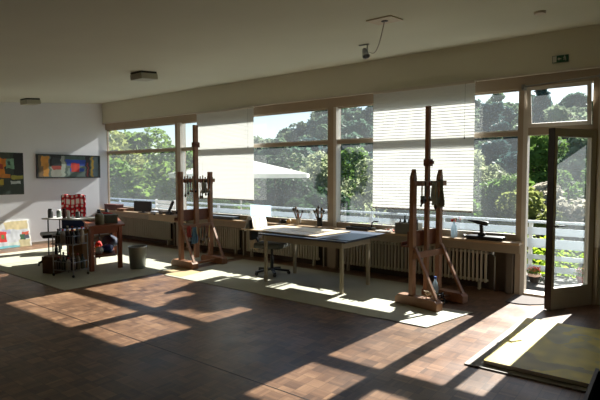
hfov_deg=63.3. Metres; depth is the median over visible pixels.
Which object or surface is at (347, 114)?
tree
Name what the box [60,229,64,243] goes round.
bottle
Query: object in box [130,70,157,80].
ceiling lamp
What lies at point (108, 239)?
cloth bundle
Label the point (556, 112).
tree
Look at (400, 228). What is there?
tin box
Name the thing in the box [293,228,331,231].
paper sheet
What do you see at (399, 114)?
blind
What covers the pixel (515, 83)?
trim
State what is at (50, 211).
jar
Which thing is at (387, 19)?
ceiling plate
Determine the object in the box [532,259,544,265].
plants
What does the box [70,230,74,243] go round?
bottle
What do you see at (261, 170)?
parasol
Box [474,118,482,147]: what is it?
tree
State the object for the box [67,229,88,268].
wooden box
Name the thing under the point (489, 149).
tree
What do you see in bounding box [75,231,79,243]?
bottle
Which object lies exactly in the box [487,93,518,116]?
tree
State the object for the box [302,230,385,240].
cutting mat
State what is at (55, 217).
table
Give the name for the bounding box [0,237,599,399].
floor
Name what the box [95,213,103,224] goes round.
paint can
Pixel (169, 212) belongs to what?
vise
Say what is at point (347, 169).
tree
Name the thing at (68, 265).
bottle
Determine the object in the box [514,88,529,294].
trim
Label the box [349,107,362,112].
tree
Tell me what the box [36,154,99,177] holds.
framed painting
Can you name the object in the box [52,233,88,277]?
wire cart
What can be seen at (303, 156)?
tree
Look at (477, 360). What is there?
board
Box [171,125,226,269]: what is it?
easel
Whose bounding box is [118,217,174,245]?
radiator
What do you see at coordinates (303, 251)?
radiator
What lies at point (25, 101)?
ceiling lamp
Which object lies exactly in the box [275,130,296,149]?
tree
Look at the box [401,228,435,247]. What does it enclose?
box
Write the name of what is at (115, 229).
side table
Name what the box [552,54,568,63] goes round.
exit sign
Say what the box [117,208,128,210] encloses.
storage box
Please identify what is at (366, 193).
tree
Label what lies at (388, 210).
tree
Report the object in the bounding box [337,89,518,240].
window
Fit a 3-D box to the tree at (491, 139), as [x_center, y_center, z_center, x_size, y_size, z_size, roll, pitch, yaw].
[22.945,-5.574,58.121,3.856,5.318,4.443,2,4,39]
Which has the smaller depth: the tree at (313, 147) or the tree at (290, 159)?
the tree at (290, 159)
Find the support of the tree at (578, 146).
on the hillside
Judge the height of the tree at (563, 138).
7.452 m
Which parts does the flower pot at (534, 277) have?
pot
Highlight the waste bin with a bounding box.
[128,245,146,268]
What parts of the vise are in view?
arm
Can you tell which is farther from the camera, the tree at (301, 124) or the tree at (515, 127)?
the tree at (301, 124)
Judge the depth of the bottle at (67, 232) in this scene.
7.74 m
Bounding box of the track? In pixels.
[102,65,599,123]
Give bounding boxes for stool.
[38,231,66,265]
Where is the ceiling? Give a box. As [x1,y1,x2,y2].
[0,0,599,103]
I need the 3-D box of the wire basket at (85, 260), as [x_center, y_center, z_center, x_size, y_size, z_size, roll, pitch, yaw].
[-3.716,1.053,7.894,0.430,0.150,0.311,1,3,21]
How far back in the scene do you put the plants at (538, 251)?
8.56 m
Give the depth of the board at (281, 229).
7.51 m
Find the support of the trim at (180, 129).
attached to the wall at (500, 275)
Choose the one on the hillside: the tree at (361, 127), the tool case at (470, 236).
the tree at (361, 127)
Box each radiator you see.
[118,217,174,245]
[184,223,243,255]
[246,230,323,266]
[344,240,495,290]
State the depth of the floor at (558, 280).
7.87 m
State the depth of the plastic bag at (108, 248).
8.69 m
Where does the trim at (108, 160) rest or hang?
attached to the wall at (43, 128)
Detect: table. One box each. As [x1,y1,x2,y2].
[41,216,99,254]
[82,218,124,271]
[258,232,376,294]
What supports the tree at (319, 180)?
on the hillside
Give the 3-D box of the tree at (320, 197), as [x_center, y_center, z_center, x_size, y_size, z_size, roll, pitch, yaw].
[1.247,1.489,21.961,3.822,4.209,3.823,0,3,-1]
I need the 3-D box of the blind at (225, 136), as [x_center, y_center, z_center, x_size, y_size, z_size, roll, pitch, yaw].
[-1.555,-0.923,9.925,1.650,1.825,0.055,2,4,37]
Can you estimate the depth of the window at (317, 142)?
9.16 m
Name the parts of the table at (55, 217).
leg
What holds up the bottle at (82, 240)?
in the wire cart
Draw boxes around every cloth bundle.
[95,241,101,247]
[102,235,116,246]
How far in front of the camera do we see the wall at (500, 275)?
7.90 m
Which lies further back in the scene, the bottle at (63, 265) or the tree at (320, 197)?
the tree at (320, 197)
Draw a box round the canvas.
[484,318,599,386]
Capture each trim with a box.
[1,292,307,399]
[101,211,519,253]
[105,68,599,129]
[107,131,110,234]
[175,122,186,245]
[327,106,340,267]
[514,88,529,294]
[591,80,599,304]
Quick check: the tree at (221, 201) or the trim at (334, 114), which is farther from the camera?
the tree at (221, 201)
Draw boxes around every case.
[213,215,239,219]
[463,234,505,240]
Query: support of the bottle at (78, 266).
in the wire cart
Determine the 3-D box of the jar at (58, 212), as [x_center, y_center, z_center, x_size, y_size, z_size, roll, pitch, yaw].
[-4.646,0.260,9.376,0.080,0.154,0.078,2,4,37]
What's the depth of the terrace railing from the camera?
8.78 m
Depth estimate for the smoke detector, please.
5.03 m
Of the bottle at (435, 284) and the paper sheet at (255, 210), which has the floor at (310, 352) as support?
the bottle at (435, 284)
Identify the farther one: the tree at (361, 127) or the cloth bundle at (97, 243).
the tree at (361, 127)
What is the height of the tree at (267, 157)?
4.974 m
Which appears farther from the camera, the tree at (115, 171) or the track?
the tree at (115, 171)
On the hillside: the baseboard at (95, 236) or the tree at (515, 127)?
the tree at (515, 127)
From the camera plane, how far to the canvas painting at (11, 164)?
10.96 m
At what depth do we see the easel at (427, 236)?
6.19 m
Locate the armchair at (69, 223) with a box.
[58,195,85,252]
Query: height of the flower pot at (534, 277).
0.265 m
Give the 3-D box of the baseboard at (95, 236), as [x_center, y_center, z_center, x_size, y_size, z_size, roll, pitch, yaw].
[-8.150,1.147,8.907,0.015,0.060,10.100,2,4,37]
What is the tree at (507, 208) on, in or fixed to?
on the hillside
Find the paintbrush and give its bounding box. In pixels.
[420,182,422,202]
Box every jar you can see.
[48,209,52,217]
[56,209,60,217]
[62,208,65,217]
[75,211,79,217]
[296,217,300,224]
[317,218,322,225]
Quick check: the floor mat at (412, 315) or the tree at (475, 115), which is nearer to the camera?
the floor mat at (412, 315)
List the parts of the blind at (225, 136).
head rail, rail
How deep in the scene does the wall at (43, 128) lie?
11.63 m
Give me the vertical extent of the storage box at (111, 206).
0.150 m
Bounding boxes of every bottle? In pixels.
[56,229,60,242]
[56,256,60,268]
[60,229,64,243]
[61,257,65,269]
[65,229,69,243]
[66,257,70,269]
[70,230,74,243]
[71,260,75,270]
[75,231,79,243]
[76,253,80,269]
[80,226,84,242]
[80,254,84,267]
[432,276,437,296]
[451,218,457,236]
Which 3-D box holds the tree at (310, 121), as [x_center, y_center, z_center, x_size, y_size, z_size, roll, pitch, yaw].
[3.821,-14.810,100.697,6.045,6.822,5.387,1,3,20]
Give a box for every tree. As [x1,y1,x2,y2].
[109,127,171,183]
[109,130,147,201]
[109,154,135,192]
[110,158,216,212]
[153,145,206,206]
[205,199,253,214]
[226,182,274,214]
[243,150,314,210]
[254,135,272,178]
[258,138,287,160]
[264,155,273,163]
[267,153,311,194]
[271,196,315,219]
[273,153,304,190]
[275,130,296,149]
[278,127,295,137]
[282,128,306,141]
[284,150,347,193]
[286,137,327,164]
[286,146,322,179]
[288,121,306,140]
[303,124,327,147]
[303,186,366,222]
[306,111,315,133]
[306,114,341,137]
[310,111,321,120]
[318,146,372,195]
[327,132,364,160]
[341,108,354,136]
[341,115,346,135]
[341,118,372,153]
[341,158,392,224]
[341,161,363,192]
[347,151,372,176]
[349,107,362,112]
[352,110,372,150]
[363,106,372,122]
[368,106,373,119]
[379,207,417,225]
[417,199,484,231]
[473,149,511,224]
[474,113,501,130]
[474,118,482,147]
[475,99,482,108]
[475,137,502,161]
[475,173,534,234]
[476,139,512,182]
[477,101,505,140]
[484,121,517,151]
[485,159,506,175]
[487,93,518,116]
[494,186,573,275]
[500,106,516,129]
[500,151,530,176]
[511,116,535,146]
[515,96,534,124]
[516,135,573,195]
[531,181,584,276]
[532,89,552,122]
[543,103,586,126]
[544,137,586,200]
[548,120,587,162]
[559,105,577,121]
[560,92,586,116]
[563,161,586,213]
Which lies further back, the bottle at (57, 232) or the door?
the bottle at (57, 232)
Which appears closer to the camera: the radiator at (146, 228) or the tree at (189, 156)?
the radiator at (146, 228)
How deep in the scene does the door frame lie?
6.46 m
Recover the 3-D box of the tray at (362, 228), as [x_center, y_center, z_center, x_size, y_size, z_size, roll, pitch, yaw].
[0.986,0.468,8.076,0.420,0.045,0.180,2,4,37]
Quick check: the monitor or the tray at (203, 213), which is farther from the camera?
the monitor
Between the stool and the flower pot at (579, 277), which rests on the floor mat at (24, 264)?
the stool
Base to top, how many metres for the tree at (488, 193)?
4.752 m
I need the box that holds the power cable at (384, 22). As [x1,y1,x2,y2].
[369,22,384,53]
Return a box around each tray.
[174,208,207,220]
[346,226,371,230]
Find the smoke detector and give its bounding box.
[533,10,545,15]
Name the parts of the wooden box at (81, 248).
lid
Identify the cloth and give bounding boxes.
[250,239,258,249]
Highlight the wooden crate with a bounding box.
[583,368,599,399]
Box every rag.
[187,226,191,237]
[191,227,197,243]
[201,182,208,192]
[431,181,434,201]
[432,182,436,204]
[437,180,444,207]
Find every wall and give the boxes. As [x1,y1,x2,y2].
[0,102,108,241]
[102,24,599,122]
[111,222,599,304]
[505,253,514,293]
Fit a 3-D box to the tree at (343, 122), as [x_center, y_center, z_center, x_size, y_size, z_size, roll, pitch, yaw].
[6.479,-11.152,78.772,4.124,5.768,3.975,2,4,30]
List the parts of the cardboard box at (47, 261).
lid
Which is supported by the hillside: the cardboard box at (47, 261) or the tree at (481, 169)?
the tree at (481, 169)
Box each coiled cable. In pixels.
[423,290,435,297]
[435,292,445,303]
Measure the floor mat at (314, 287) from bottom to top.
0.006 m
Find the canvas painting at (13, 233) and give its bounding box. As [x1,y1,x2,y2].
[0,219,31,248]
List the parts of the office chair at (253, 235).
backrest, seat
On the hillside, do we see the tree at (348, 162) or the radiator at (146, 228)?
the tree at (348, 162)
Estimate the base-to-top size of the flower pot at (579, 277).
0.309 m
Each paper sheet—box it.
[250,204,270,216]
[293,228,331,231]
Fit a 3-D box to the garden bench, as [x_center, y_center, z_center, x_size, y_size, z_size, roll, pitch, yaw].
[-3.913,0.511,13.595,0.900,1.030,0.440,2,4,37]
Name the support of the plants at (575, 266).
on the floor at (558, 280)
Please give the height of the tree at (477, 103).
7.867 m
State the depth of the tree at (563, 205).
18.08 m
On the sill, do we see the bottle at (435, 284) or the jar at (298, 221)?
the jar at (298, 221)
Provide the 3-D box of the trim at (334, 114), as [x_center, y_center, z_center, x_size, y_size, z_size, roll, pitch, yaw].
[0.597,-0.212,8.561,0.194,2.810,0.168,2,4,37]
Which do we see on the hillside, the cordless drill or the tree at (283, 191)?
the tree at (283, 191)
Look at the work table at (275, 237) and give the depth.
7.10 m
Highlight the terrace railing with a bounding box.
[110,198,584,274]
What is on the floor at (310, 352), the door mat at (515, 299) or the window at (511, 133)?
the door mat at (515, 299)
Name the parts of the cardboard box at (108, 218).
lid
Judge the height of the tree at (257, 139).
7.963 m
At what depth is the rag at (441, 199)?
6.28 m
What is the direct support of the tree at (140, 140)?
on the hillside
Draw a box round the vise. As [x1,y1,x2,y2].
[165,201,173,214]
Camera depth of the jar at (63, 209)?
9.20 m
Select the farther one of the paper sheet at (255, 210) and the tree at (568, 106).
the tree at (568, 106)
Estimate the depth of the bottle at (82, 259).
7.90 m
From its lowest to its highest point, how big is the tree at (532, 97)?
7.668 m
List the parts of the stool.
seat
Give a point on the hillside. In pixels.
(515, 148)
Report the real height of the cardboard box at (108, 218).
0.150 m
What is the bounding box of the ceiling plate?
[366,15,402,24]
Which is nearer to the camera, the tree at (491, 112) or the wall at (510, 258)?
the wall at (510, 258)
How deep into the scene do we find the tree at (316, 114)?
94.85 m
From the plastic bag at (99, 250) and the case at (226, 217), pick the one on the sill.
the case at (226, 217)
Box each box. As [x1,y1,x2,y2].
[42,254,65,273]
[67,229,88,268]
[103,214,117,223]
[104,203,123,210]
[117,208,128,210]
[395,222,421,233]
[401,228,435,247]
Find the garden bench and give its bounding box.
[155,199,175,209]
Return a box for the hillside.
[327,137,560,238]
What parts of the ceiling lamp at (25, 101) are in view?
plate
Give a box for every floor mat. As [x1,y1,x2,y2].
[0,241,232,290]
[166,259,425,319]
[380,306,472,326]
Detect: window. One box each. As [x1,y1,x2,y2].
[107,123,175,213]
[181,108,327,225]
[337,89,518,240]
[527,81,591,127]
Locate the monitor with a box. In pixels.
[134,201,151,212]
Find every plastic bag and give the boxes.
[95,246,103,253]
[101,244,113,252]
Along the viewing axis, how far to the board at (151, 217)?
11.04 m
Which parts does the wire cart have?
post, post, post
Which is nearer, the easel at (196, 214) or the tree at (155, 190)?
the easel at (196, 214)
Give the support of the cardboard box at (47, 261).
on the floor mat at (24, 264)
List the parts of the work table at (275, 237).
leg, leg, leg, leg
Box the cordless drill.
[468,220,488,235]
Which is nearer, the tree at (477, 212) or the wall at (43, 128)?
the wall at (43, 128)
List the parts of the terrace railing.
railing post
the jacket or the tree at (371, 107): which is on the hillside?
the tree at (371, 107)
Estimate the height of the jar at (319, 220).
0.150 m
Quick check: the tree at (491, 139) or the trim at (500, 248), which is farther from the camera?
the tree at (491, 139)
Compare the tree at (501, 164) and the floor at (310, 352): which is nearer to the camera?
the floor at (310, 352)
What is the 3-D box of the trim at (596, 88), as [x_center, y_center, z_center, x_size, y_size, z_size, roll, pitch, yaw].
[3.744,-0.083,6.151,0.122,2.810,0.168,2,4,37]
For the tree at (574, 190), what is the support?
on the hillside
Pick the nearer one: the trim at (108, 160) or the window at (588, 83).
the window at (588, 83)
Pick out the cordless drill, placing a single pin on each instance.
(481, 223)
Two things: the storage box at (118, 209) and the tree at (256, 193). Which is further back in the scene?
the tree at (256, 193)
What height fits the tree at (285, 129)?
6.292 m
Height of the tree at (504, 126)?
5.586 m
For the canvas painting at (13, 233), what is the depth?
10.99 m
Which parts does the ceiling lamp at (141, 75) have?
plate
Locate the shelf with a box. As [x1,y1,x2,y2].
[94,244,115,257]
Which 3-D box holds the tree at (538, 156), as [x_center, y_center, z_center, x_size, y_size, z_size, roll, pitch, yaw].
[15.058,-0.758,30.631,3.245,7.360,5.010,0,3,7]
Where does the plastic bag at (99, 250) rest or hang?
on the side table at (115, 229)
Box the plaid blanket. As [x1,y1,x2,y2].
[61,194,85,216]
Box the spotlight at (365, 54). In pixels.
[359,44,369,58]
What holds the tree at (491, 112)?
on the hillside
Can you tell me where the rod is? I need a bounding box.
[521,73,599,89]
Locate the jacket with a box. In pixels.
[244,214,266,230]
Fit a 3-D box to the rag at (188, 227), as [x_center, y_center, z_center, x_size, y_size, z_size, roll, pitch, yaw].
[-1.963,0.562,8.610,0.105,0.202,0.051,-1,3,-22]
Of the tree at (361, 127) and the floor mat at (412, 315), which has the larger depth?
the tree at (361, 127)
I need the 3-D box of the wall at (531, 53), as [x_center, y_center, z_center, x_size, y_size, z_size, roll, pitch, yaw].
[0.568,-2.045,8.573,14.050,0.550,0.450,2,4,37]
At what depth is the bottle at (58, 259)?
7.84 m
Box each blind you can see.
[196,106,253,200]
[372,80,475,212]
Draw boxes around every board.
[148,214,186,222]
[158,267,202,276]
[241,225,349,236]
[464,319,587,392]
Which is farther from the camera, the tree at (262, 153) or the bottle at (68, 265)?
the tree at (262, 153)
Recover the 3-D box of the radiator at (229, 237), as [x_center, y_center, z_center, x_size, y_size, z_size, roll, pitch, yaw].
[-1.870,0.812,10.395,1.851,0.570,0.090,2,4,37]
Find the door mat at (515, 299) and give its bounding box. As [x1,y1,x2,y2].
[505,294,543,304]
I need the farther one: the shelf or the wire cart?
the shelf
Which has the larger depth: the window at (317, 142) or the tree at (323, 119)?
the tree at (323, 119)
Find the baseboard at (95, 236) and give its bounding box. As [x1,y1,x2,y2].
[32,234,108,244]
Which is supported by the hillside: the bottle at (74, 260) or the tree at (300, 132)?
the tree at (300, 132)
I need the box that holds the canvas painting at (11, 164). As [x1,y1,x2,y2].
[0,152,23,194]
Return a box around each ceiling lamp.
[20,98,40,104]
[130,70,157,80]
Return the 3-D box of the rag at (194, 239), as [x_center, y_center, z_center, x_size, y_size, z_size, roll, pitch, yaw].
[-1.887,0.636,8.710,0.130,0.300,0.052,-1,3,-22]
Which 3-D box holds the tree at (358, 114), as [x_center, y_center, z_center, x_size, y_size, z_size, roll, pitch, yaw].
[9.481,-10.218,73.871,4.860,6.911,5.599,2,3,27]
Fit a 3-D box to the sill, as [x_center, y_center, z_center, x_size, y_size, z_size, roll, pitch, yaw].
[-1.074,0.422,9.687,10.250,0.035,0.290,2,4,37]
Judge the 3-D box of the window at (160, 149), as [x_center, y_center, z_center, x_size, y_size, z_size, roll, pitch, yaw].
[-3.917,-0.755,11.988,2.835,2.070,0.105,2,4,37]
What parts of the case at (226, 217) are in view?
lid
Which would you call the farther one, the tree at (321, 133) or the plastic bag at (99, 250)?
the tree at (321, 133)
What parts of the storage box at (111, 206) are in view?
lid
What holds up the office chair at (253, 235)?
on the floor mat at (314, 287)
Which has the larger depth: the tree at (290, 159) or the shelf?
the tree at (290, 159)
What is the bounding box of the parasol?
[166,161,308,214]
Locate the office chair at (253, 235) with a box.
[249,220,289,276]
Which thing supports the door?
in the wall at (500, 275)
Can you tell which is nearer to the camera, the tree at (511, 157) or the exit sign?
the exit sign
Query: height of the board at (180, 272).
0.002 m
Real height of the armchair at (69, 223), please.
1.180 m
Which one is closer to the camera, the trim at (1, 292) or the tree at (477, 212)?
the trim at (1, 292)
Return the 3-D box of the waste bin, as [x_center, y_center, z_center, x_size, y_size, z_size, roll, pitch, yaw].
[-2.842,0.996,8.520,0.330,0.386,0.330,2,4,37]
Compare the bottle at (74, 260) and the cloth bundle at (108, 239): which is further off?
the cloth bundle at (108, 239)
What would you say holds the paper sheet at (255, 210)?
on the sill
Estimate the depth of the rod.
6.19 m
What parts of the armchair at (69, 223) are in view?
backrest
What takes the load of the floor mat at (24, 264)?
on the floor at (310, 352)
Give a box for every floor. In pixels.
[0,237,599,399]
[526,274,577,291]
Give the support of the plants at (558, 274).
on the floor at (558, 280)
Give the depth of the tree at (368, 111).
87.46 m
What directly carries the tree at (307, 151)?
on the hillside
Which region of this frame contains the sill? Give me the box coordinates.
[100,209,522,245]
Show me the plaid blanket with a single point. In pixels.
(72, 203)
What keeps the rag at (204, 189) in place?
hanging from the easel at (196, 214)
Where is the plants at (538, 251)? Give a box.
[533,247,545,254]
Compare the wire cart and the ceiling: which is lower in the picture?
the wire cart
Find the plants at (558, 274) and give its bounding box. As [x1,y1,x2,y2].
[557,273,575,277]
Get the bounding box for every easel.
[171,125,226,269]
[395,106,467,311]
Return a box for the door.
[544,128,596,309]
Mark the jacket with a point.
(259, 221)
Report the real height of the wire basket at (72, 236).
0.150 m
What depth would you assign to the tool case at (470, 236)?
6.76 m
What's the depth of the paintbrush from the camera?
6.02 m
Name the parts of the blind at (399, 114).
rail, head rail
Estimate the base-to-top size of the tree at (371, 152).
5.035 m
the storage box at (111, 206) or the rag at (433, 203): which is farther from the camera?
the storage box at (111, 206)
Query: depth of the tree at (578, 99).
76.71 m
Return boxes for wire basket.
[53,234,86,245]
[53,259,87,271]
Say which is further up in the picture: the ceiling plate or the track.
the ceiling plate
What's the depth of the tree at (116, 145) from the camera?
20.66 m
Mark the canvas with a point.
(566, 353)
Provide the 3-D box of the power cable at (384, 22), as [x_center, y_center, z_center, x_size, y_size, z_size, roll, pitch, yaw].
[0.880,-1.797,5.620,0.012,0.153,1.233,0,3,1]
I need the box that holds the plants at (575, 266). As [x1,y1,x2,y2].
[554,250,583,268]
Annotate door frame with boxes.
[523,124,591,297]
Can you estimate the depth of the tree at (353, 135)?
56.22 m
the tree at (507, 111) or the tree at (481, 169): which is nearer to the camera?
the tree at (481, 169)
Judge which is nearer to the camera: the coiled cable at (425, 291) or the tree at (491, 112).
the coiled cable at (425, 291)
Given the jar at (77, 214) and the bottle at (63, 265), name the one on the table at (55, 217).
the jar at (77, 214)
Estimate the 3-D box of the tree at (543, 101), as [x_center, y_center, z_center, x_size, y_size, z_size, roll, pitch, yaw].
[35.400,-12.588,71.109,5.356,11.487,5.095,2,4,35]
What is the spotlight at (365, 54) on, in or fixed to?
attached to the ceiling
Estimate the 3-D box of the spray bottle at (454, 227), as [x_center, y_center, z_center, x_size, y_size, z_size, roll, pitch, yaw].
[2.250,0.399,7.102,0.095,0.285,0.090,2,4,37]
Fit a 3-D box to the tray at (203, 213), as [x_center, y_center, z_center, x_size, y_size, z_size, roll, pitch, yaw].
[-1.968,0.265,8.927,0.124,0.200,0.720,3,4,40]
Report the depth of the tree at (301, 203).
20.11 m
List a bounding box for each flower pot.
[527,266,542,282]
[574,267,582,283]

